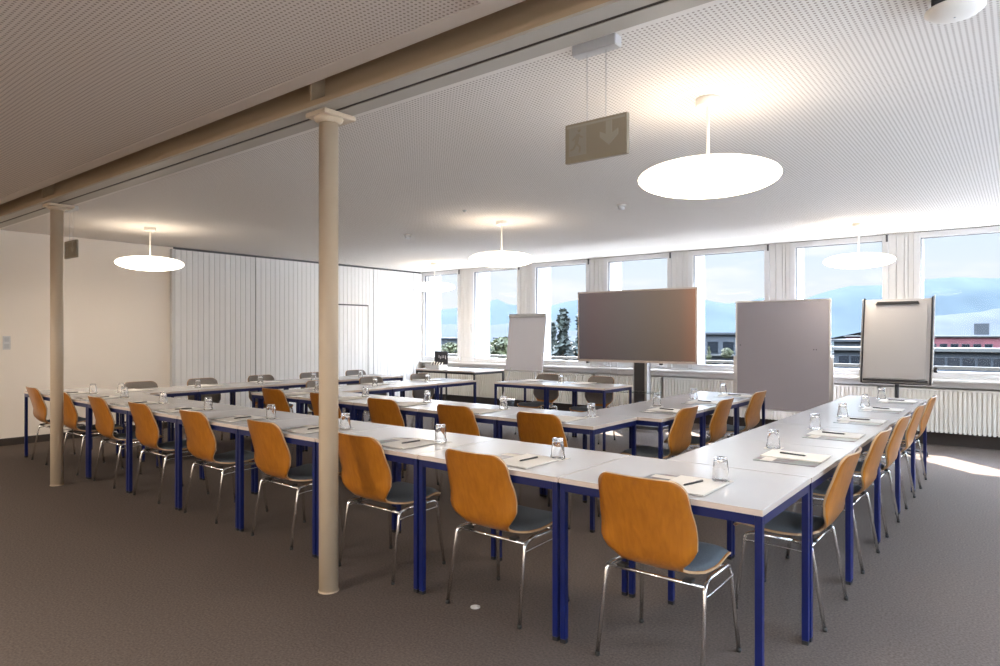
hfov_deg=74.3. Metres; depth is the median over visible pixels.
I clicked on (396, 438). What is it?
brochure
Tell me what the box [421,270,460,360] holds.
window
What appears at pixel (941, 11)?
ceiling light
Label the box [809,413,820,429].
drinking glass
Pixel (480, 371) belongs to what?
side table
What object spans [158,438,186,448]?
seat cushion
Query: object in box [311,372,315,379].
drinking glass
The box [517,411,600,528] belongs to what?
chair
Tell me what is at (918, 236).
window
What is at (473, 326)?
window
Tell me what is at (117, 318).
wall
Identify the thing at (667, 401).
conference table
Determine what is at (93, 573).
floor
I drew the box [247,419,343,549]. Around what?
chair
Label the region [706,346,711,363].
leafy tree
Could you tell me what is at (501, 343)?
leafy tree
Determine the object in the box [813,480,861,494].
seat cushion
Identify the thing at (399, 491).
seat cushion
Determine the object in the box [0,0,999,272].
ceiling
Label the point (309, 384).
chair
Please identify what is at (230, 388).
conference table
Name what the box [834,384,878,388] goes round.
grille
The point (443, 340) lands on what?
gabled house
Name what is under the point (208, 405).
drinking glass
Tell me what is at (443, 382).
conference table
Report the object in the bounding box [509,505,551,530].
seat cushion
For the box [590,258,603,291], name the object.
trim
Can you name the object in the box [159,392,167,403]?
drinking glass
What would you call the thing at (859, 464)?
seat cushion
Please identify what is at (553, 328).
pine tree
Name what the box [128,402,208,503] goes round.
chair
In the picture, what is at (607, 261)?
window
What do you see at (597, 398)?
chair
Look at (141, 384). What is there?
chair
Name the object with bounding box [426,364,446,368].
tray
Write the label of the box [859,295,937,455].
flip chart
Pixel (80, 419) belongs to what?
seat cushion
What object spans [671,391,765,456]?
conference table
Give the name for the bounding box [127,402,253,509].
conference table
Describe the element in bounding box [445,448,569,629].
chair
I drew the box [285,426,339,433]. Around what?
pad
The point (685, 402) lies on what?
brochure
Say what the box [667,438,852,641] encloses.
conference table
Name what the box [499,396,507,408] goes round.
drinking glass
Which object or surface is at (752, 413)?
chair
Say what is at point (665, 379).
grille
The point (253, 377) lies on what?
chair
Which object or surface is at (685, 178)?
diffuser
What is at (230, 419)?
pad
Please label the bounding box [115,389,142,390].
pad
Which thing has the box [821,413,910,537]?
chair
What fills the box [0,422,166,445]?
baseboard
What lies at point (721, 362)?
balcony railing
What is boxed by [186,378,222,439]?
chair
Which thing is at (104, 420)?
chair
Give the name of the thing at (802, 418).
conference table
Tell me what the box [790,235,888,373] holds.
window
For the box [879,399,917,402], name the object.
pad
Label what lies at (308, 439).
conference table
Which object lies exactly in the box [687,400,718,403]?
pad
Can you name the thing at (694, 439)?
seat cushion
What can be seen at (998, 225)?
trim
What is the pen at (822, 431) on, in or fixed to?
on the pad at (814, 432)
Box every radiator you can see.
[424,367,504,398]
[505,371,594,404]
[595,374,662,406]
[663,377,745,416]
[760,384,878,419]
[882,386,999,436]
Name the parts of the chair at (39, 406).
leg, leg, leg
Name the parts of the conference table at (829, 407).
leg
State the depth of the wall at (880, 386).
9.07 m
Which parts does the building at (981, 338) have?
pane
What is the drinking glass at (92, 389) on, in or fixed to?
on the coaster
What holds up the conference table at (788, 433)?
on the floor
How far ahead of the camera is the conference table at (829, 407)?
5.76 m
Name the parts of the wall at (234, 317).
panel, panel, panel, panel, panel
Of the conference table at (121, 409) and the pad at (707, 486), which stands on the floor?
the conference table at (121, 409)
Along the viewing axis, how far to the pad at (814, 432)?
4.22 m
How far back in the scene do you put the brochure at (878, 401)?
6.24 m
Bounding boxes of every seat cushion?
[47,416,85,421]
[77,424,120,430]
[113,431,159,438]
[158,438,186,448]
[214,450,253,461]
[288,464,339,479]
[386,482,438,501]
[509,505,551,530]
[518,401,551,406]
[570,405,602,410]
[622,445,669,457]
[666,435,709,443]
[684,541,728,570]
[706,424,745,430]
[764,510,823,533]
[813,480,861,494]
[855,461,883,471]
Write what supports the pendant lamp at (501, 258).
hanging from the ceiling at (880, 115)
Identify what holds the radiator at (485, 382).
attached to the wall at (880, 386)
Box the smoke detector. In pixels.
[616,204,625,209]
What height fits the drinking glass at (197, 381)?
0.106 m
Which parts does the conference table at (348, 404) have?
leg, frame, leg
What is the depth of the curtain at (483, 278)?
12.50 m
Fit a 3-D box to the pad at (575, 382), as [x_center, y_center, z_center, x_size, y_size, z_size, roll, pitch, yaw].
[1.102,0.645,8.698,0.224,0.005,0.304,0,0,38]
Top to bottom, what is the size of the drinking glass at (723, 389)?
0.106 m
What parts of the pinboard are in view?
leg, felt panel, leg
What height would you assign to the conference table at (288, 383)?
0.750 m
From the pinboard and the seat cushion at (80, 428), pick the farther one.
the pinboard
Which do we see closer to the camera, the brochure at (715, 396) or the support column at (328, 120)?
the support column at (328, 120)
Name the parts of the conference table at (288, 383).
leg, leg, frame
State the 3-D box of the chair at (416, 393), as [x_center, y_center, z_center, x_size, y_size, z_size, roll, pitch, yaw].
[-0.970,0.987,9.394,0.564,0.826,0.493,0,0,38]
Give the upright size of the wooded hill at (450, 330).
33.266 m
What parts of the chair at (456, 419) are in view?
leg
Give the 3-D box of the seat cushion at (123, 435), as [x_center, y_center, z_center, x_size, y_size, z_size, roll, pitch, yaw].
[-3.516,0.970,6.332,0.399,0.045,0.381,0,0,39]
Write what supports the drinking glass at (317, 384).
on the coaster
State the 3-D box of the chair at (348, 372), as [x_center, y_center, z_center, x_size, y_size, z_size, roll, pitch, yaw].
[-2.120,0.987,10.358,0.564,0.826,0.493,0,0,39]
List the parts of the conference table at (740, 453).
leg, leg, leg, frame, leg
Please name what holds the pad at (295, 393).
on the conference table at (290, 398)
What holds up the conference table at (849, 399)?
on the floor
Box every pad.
[79,396,119,399]
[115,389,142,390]
[117,401,158,405]
[158,407,202,412]
[189,384,217,386]
[214,415,265,421]
[284,392,310,394]
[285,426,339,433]
[338,396,364,399]
[381,438,437,448]
[397,402,427,406]
[472,408,502,413]
[502,454,561,468]
[518,379,539,380]
[557,415,585,421]
[572,382,596,383]
[647,407,679,412]
[669,475,729,495]
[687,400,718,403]
[718,394,751,396]
[760,449,831,462]
[806,430,864,438]
[837,417,887,423]
[861,407,904,411]
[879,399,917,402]
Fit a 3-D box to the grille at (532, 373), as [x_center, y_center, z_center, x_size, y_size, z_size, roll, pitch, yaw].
[0.871,0.703,11.959,1.900,0.030,0.100,0,0,38]
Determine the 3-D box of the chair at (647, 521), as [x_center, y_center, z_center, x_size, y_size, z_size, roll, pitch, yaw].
[0.717,0.987,2.867,0.493,0.826,0.564,0,0,39]
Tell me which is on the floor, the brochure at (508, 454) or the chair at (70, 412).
the chair at (70, 412)
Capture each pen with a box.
[519,456,537,460]
[683,479,702,485]
[780,451,805,455]
[822,431,843,434]
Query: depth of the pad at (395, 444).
3.87 m
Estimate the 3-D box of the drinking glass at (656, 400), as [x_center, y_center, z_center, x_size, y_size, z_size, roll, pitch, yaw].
[1.410,0.595,5.928,0.075,0.106,0.076,0,0,24]
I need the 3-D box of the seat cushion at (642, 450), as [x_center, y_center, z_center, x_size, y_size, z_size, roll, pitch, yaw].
[1.242,0.970,5.428,0.381,0.045,0.399,0,0,39]
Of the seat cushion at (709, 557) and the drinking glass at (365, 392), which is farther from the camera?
the drinking glass at (365, 392)
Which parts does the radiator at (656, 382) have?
panel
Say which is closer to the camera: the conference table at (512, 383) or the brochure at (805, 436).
the brochure at (805, 436)
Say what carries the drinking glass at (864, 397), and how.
on the coaster
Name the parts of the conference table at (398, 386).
leg, frame, leg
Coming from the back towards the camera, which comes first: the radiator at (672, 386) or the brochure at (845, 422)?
the radiator at (672, 386)
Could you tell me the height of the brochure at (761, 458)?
0.002 m
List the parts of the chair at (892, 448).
leg, leg, leg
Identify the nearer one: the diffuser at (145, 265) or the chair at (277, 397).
the chair at (277, 397)
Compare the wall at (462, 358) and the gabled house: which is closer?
the wall at (462, 358)
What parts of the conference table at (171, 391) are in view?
leg, leg, leg, frame, leg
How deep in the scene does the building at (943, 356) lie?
37.98 m
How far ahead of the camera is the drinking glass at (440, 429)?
3.93 m
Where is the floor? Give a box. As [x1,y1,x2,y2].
[0,408,999,665]
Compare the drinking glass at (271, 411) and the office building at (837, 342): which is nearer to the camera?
the drinking glass at (271, 411)
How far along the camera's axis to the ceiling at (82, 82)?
3.09 m
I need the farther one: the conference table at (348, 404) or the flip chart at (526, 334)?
the flip chart at (526, 334)
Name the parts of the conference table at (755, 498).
leg, leg, frame, leg, leg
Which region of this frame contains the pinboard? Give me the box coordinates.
[727,298,833,437]
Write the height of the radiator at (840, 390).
0.542 m
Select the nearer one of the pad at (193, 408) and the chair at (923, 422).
the pad at (193, 408)
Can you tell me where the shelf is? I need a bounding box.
[618,390,661,393]
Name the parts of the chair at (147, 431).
leg, leg, leg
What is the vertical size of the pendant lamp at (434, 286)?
0.523 m
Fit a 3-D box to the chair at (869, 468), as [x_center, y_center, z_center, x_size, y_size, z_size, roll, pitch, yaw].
[2.132,0.987,4.147,0.564,0.826,0.493,0,0,39]
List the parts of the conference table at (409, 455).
leg, leg, frame, leg, leg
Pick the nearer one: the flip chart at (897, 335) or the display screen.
the flip chart at (897, 335)
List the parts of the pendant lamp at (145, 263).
lamp shade, rod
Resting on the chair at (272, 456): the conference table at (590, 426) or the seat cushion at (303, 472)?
the seat cushion at (303, 472)
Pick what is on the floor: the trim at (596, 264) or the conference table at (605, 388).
the conference table at (605, 388)
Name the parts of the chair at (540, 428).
leg, leg, leg, leg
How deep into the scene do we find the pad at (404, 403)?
6.10 m
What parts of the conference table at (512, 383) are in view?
leg, frame, leg, leg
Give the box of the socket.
[470,605,479,608]
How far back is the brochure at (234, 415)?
5.15 m
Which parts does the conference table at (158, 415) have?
leg, frame, leg, leg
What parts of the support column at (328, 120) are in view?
capital plate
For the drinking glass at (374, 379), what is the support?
on the coaster
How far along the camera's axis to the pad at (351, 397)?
6.58 m
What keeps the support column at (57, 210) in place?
on the floor
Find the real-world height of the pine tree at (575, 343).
16.776 m
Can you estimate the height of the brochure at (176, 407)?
0.002 m
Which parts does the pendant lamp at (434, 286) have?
lamp shade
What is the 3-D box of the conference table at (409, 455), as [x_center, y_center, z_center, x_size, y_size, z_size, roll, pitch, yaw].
[-0.583,1.025,4.113,0.899,0.750,0.700,0,0,38]
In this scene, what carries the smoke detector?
attached to the ceiling at (880, 115)
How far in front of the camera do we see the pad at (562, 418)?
5.01 m
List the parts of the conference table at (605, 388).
leg, leg, frame, leg, leg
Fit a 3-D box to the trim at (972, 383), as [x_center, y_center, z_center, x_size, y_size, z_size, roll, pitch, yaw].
[3.372,0.603,10.204,12.600,0.125,0.620,0,0,38]
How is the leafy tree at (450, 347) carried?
on the ground
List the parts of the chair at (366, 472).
leg, leg, leg, linking rod, leg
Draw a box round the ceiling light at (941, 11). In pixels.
[924,0,986,23]
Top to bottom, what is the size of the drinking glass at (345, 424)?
0.106 m
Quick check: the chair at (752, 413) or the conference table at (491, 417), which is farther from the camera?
the chair at (752, 413)
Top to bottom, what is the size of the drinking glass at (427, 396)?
0.106 m
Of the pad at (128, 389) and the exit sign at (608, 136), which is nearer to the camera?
the exit sign at (608, 136)
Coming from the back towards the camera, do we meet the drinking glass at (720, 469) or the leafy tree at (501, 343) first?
the leafy tree at (501, 343)
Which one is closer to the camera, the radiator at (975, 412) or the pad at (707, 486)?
the pad at (707, 486)
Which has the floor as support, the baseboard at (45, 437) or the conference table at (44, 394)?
the conference table at (44, 394)
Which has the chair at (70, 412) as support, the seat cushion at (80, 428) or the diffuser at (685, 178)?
the seat cushion at (80, 428)
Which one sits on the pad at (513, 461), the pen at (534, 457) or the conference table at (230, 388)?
the pen at (534, 457)
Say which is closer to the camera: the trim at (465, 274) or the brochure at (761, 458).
the brochure at (761, 458)
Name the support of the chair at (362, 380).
on the floor
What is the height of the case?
0.329 m
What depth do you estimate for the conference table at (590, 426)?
4.96 m
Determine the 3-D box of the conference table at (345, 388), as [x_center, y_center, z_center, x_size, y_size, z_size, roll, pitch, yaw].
[-1.826,1.025,7.972,0.690,0.750,0.787,0,0,38]
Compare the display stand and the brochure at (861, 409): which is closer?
the brochure at (861, 409)
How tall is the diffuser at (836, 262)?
0.088 m
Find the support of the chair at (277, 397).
on the floor
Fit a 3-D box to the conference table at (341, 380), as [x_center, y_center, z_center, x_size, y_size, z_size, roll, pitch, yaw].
[-2.530,1.025,9.506,0.700,0.750,0.807,0,0,38]
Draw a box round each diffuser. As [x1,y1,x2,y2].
[114,260,183,270]
[469,255,533,266]
[638,159,781,198]
[823,257,895,268]
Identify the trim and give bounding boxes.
[0,0,524,204]
[0,0,727,228]
[419,360,999,389]
[422,225,999,272]
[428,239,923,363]
[460,269,470,357]
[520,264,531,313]
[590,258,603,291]
[672,251,687,287]
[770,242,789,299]
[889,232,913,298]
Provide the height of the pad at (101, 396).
0.005 m
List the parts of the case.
lid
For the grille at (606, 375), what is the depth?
10.97 m
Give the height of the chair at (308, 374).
0.826 m
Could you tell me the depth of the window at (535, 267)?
11.87 m
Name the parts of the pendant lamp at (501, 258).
lamp shade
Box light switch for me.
[3,336,10,349]
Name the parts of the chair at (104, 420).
leg, leg, leg, leg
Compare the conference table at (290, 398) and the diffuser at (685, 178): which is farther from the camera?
the conference table at (290, 398)
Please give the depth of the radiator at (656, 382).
10.92 m
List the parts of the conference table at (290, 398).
leg, frame, leg, leg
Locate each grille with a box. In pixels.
[531,372,594,375]
[595,374,662,378]
[663,377,733,381]
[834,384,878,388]
[882,386,999,393]
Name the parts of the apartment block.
pane, pane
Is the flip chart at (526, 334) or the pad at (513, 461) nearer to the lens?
the pad at (513, 461)
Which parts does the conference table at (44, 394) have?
leg, frame, leg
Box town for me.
[490,342,833,357]
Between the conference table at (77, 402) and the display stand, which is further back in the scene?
the display stand
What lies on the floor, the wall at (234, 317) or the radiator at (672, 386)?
the wall at (234, 317)
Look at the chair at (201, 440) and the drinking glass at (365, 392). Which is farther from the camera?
the drinking glass at (365, 392)
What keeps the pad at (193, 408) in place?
on the conference table at (158, 415)
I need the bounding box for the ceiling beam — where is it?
[0,0,713,227]
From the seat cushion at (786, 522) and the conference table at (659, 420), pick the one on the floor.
the conference table at (659, 420)
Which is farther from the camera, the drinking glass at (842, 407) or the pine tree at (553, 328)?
the pine tree at (553, 328)
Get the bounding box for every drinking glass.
[89,384,96,393]
[117,383,123,392]
[120,387,128,397]
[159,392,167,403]
[194,379,200,387]
[203,397,212,409]
[257,375,262,383]
[266,404,275,418]
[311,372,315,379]
[315,382,318,391]
[340,413,350,429]
[358,370,362,376]
[362,386,368,396]
[372,377,377,385]
[423,391,430,401]
[425,374,429,381]
[434,424,446,442]
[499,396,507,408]
[551,437,564,459]
[558,375,563,382]
[587,403,595,416]
[653,394,660,406]
[690,388,697,398]
[712,456,729,481]
[720,383,726,392]
[766,429,780,448]
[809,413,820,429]
[837,403,847,416]
[860,394,869,406]
[877,388,885,398]
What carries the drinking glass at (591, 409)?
on the coaster
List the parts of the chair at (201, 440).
leg, leg, leg, leg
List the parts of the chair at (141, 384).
leg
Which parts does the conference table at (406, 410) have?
leg, frame, leg, leg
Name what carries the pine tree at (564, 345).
on the ground
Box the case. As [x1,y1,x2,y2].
[426,351,447,368]
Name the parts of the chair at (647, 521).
leg, leg, leg, linking rod, leg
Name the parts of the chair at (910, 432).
leg, leg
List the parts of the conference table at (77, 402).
frame, leg, leg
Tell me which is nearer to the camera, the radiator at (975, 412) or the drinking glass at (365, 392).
the drinking glass at (365, 392)
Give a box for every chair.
[26,386,85,464]
[64,392,123,475]
[88,396,161,488]
[124,381,163,457]
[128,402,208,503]
[179,409,267,523]
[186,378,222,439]
[246,375,292,436]
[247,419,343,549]
[262,388,293,467]
[300,372,318,388]
[306,380,357,414]
[310,392,340,418]
[338,432,445,584]
[345,370,369,420]
[359,376,407,426]
[367,397,438,484]
[410,373,433,429]
[437,404,512,500]
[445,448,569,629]
[515,374,558,433]
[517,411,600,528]
[567,376,615,443]
[595,471,740,665]
[620,405,698,458]
[664,397,733,458]
[706,390,766,439]
[733,447,861,631]
[786,426,891,573]
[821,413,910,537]
[859,403,925,508]
[887,395,936,488]
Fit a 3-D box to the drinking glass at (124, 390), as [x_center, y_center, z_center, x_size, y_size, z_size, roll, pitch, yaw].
[-3.812,0.595,6.700,0.076,0.106,0.075,0,0,30]
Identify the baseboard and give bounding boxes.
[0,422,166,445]
[432,394,999,449]
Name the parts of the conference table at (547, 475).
leg, frame, leg, leg, leg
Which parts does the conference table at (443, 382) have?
leg, leg, frame, leg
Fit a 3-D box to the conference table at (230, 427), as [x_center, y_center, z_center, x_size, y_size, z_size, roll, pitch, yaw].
[-2.001,1.025,5.238,0.899,0.750,0.700,0,0,38]
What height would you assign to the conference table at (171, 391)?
0.750 m
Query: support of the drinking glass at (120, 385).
on the coaster
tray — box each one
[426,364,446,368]
[504,369,542,372]
[863,378,927,382]
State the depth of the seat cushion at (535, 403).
9.09 m
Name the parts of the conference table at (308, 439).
leg, frame, leg, leg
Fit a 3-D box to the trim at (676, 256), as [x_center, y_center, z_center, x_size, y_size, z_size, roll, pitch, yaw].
[2.835,-0.414,10.376,0.275,1.768,0.018,0,0,38]
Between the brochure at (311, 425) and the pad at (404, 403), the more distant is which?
the pad at (404, 403)
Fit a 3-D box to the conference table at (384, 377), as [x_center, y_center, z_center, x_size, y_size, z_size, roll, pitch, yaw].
[-2.026,1.025,10.142,0.700,0.750,0.807,0,0,38]
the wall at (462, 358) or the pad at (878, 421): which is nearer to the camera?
the pad at (878, 421)
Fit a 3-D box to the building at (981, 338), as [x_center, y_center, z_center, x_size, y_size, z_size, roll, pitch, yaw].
[58.590,7.002,91.859,18.273,16.797,6.600,0,0,38]
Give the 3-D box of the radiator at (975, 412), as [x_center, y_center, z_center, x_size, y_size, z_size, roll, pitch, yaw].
[6.081,0.959,7.867,2.650,0.542,0.185,0,0,38]
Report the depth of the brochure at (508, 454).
3.52 m
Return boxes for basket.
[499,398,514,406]
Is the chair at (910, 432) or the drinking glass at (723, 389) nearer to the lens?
the chair at (910, 432)
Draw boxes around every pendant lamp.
[114,227,183,270]
[414,263,454,291]
[469,220,533,266]
[638,94,781,198]
[823,222,895,268]
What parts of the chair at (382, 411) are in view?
leg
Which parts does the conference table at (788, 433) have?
leg, leg, frame, leg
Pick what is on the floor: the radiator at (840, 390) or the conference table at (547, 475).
the conference table at (547, 475)
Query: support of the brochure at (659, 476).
on the conference table at (755, 498)
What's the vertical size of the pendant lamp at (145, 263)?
0.523 m
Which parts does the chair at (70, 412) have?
leg, leg, leg, leg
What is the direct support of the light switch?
attached to the wall at (117, 318)
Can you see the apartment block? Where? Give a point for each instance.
(717, 342)
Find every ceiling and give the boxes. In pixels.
[0,0,479,197]
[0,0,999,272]
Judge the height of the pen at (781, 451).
0.010 m
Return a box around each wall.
[0,230,424,438]
[170,247,421,427]
[421,233,908,368]
[425,366,999,390]
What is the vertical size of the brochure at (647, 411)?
0.002 m
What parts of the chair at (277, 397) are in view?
leg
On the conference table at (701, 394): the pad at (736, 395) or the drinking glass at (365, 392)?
the pad at (736, 395)
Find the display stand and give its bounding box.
[618,363,667,431]
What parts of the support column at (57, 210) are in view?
capital plate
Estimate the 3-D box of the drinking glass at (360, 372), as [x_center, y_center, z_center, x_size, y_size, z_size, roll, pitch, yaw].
[-2.103,0.595,9.948,0.075,0.106,0.076,0,0,25]
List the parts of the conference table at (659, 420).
leg, leg, leg, frame, leg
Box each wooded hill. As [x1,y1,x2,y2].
[441,323,576,341]
[831,308,999,338]
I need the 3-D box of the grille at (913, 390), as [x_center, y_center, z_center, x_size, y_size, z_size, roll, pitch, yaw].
[6.061,0.703,7.841,2.650,0.030,0.100,0,0,38]
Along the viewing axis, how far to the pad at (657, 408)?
5.57 m
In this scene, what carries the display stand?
on the floor
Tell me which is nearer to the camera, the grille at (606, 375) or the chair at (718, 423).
the chair at (718, 423)
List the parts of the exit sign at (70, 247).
sign plate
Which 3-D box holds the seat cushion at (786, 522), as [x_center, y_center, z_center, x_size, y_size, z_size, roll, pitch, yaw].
[1.474,0.970,3.452,0.381,0.045,0.399,0,0,39]
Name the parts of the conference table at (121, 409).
leg, frame, leg, leg, leg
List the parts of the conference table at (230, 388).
leg, frame, leg, leg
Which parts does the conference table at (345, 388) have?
leg, frame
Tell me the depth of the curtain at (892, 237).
8.51 m
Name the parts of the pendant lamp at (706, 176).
rod, lamp shade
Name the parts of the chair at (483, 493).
leg, leg, leg, linking rod, leg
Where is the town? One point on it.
(832, 351)
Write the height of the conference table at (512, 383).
0.750 m
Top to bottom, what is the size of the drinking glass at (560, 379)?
0.106 m
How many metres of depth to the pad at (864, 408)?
5.61 m
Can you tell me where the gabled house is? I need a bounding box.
[441,338,456,351]
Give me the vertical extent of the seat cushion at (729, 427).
0.045 m
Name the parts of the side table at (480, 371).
leg, frame, leg, leg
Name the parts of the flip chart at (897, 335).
frame, rail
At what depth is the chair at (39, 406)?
7.14 m
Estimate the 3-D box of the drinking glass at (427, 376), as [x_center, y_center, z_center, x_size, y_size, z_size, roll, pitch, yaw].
[-0.984,0.595,8.946,0.075,0.106,0.076,0,0,17]
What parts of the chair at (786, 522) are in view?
leg, leg, linking rod, leg, leg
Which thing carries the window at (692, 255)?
in the wall at (462, 358)
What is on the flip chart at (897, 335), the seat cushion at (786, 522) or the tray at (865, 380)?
the tray at (865, 380)
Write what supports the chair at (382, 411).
on the floor
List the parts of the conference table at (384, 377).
frame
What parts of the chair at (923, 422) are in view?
leg, leg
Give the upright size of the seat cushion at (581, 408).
0.045 m
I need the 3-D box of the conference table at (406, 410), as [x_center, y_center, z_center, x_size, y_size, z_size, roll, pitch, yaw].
[-0.850,1.025,6.258,0.870,0.750,0.670,0,0,38]
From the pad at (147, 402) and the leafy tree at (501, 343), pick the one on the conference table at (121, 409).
the pad at (147, 402)
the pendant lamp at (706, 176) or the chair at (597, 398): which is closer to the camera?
the pendant lamp at (706, 176)
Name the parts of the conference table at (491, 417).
leg, frame, leg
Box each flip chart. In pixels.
[503,313,546,406]
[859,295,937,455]
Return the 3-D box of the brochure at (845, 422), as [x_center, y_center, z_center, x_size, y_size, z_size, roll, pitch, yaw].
[2.625,0.648,4.830,0.296,0.002,0.210,0,0,39]
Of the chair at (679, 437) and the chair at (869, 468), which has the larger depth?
the chair at (679, 437)
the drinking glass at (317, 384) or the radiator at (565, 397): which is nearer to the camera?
the drinking glass at (317, 384)
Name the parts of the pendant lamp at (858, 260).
lamp shade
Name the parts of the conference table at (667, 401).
leg, frame, leg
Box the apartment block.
[705,333,735,364]
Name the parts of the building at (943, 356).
pane, pane, pane, pane, pane, pane, pane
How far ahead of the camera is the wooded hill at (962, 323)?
1446.37 m
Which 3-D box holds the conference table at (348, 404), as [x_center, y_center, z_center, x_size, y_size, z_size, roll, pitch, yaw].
[-1.536,1.025,6.803,0.870,0.750,0.670,0,0,38]
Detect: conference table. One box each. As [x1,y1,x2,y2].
[24,388,120,457]
[70,392,157,478]
[87,396,203,492]
[116,387,197,461]
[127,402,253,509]
[171,383,260,440]
[177,408,315,530]
[233,380,313,438]
[238,416,395,557]
[251,388,348,466]
[286,377,361,420]
[298,393,402,469]
[304,385,392,450]
[315,426,497,592]
[338,374,402,421]
[353,397,465,470]
[357,381,437,430]
[403,378,476,423]
[418,403,543,495]
[418,439,628,640]
[494,379,574,436]
[497,409,636,532]
[546,382,631,450]
[559,455,810,665]
[583,404,703,502]
[631,397,737,456]
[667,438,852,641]
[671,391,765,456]
[729,423,879,582]
[772,411,899,542]
[806,402,914,513]
[831,395,926,476]
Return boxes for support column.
[42,202,74,485]
[306,107,355,594]
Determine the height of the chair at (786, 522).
0.826 m
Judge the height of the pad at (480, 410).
0.005 m
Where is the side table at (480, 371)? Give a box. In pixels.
[416,367,503,402]
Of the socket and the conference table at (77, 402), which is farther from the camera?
the conference table at (77, 402)
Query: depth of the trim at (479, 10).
3.40 m
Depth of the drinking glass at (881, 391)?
6.59 m
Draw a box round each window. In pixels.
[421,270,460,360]
[470,266,519,361]
[532,259,589,364]
[604,252,671,367]
[688,244,769,369]
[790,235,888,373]
[914,226,999,378]
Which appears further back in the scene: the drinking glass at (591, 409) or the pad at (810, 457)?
the drinking glass at (591, 409)
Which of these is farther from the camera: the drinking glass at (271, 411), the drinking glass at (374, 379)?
the drinking glass at (374, 379)
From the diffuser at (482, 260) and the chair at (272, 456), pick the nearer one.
the chair at (272, 456)
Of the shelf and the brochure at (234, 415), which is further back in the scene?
the shelf
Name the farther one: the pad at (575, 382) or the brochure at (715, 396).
the pad at (575, 382)
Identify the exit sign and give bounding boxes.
[64,206,78,258]
[565,33,628,164]
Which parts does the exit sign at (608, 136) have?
sign plate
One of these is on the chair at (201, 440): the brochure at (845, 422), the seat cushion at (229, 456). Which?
the seat cushion at (229, 456)
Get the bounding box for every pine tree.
[551,308,577,359]
[551,321,557,354]
[571,314,577,360]
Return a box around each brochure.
[154,407,186,411]
[208,415,247,420]
[281,424,318,431]
[378,437,410,446]
[496,452,522,458]
[640,410,676,414]
[643,473,677,479]
[681,402,716,405]
[715,396,747,398]
[753,456,820,466]
[803,435,857,441]
[833,421,881,425]
[859,409,900,413]
[877,401,914,404]
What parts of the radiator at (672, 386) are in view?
panel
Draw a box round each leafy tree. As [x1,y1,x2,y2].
[441,342,456,356]
[490,336,507,357]
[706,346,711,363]
[721,348,733,357]
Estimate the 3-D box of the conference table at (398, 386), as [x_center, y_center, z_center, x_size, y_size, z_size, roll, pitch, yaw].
[-1.334,1.025,8.593,0.690,0.750,0.787,0,0,38]
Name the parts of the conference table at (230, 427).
leg, frame, leg, leg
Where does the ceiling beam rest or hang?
attached to the ceiling at (880, 115)
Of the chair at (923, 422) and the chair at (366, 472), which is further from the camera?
the chair at (923, 422)
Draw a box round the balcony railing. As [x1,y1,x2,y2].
[448,354,999,370]
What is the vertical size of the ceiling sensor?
0.045 m
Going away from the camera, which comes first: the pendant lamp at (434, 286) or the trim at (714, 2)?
the trim at (714, 2)
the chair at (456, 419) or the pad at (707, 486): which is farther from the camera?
the chair at (456, 419)
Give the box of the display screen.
[578,287,698,405]
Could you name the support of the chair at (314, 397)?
on the floor
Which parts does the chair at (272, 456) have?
leg, leg, leg, leg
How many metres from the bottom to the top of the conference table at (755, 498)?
0.750 m
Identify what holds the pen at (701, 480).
on the pad at (707, 486)
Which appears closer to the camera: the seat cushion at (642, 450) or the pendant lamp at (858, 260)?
the seat cushion at (642, 450)
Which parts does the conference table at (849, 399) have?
leg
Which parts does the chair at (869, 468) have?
leg, leg, leg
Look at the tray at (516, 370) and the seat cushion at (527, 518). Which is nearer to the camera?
the seat cushion at (527, 518)
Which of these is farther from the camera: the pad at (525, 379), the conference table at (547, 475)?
the pad at (525, 379)
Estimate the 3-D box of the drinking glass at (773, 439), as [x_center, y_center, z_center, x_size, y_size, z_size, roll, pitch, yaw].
[1.556,0.595,3.756,0.075,0.106,0.076,0,0,-12]
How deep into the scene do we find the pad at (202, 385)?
8.23 m
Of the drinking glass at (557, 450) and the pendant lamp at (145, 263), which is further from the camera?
the pendant lamp at (145, 263)
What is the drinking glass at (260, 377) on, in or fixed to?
on the coaster
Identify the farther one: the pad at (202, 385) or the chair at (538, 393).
the chair at (538, 393)
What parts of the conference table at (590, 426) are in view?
leg, frame, leg, leg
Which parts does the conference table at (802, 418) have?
leg, leg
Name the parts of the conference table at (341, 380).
frame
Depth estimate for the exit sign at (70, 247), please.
6.72 m
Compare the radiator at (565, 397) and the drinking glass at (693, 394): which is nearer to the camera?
the drinking glass at (693, 394)
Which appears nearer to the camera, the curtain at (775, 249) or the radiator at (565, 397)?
the curtain at (775, 249)
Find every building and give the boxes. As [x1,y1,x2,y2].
[831,339,860,346]
[831,346,999,372]
[843,323,999,347]
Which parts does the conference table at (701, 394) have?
leg, frame, leg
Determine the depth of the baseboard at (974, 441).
8.41 m

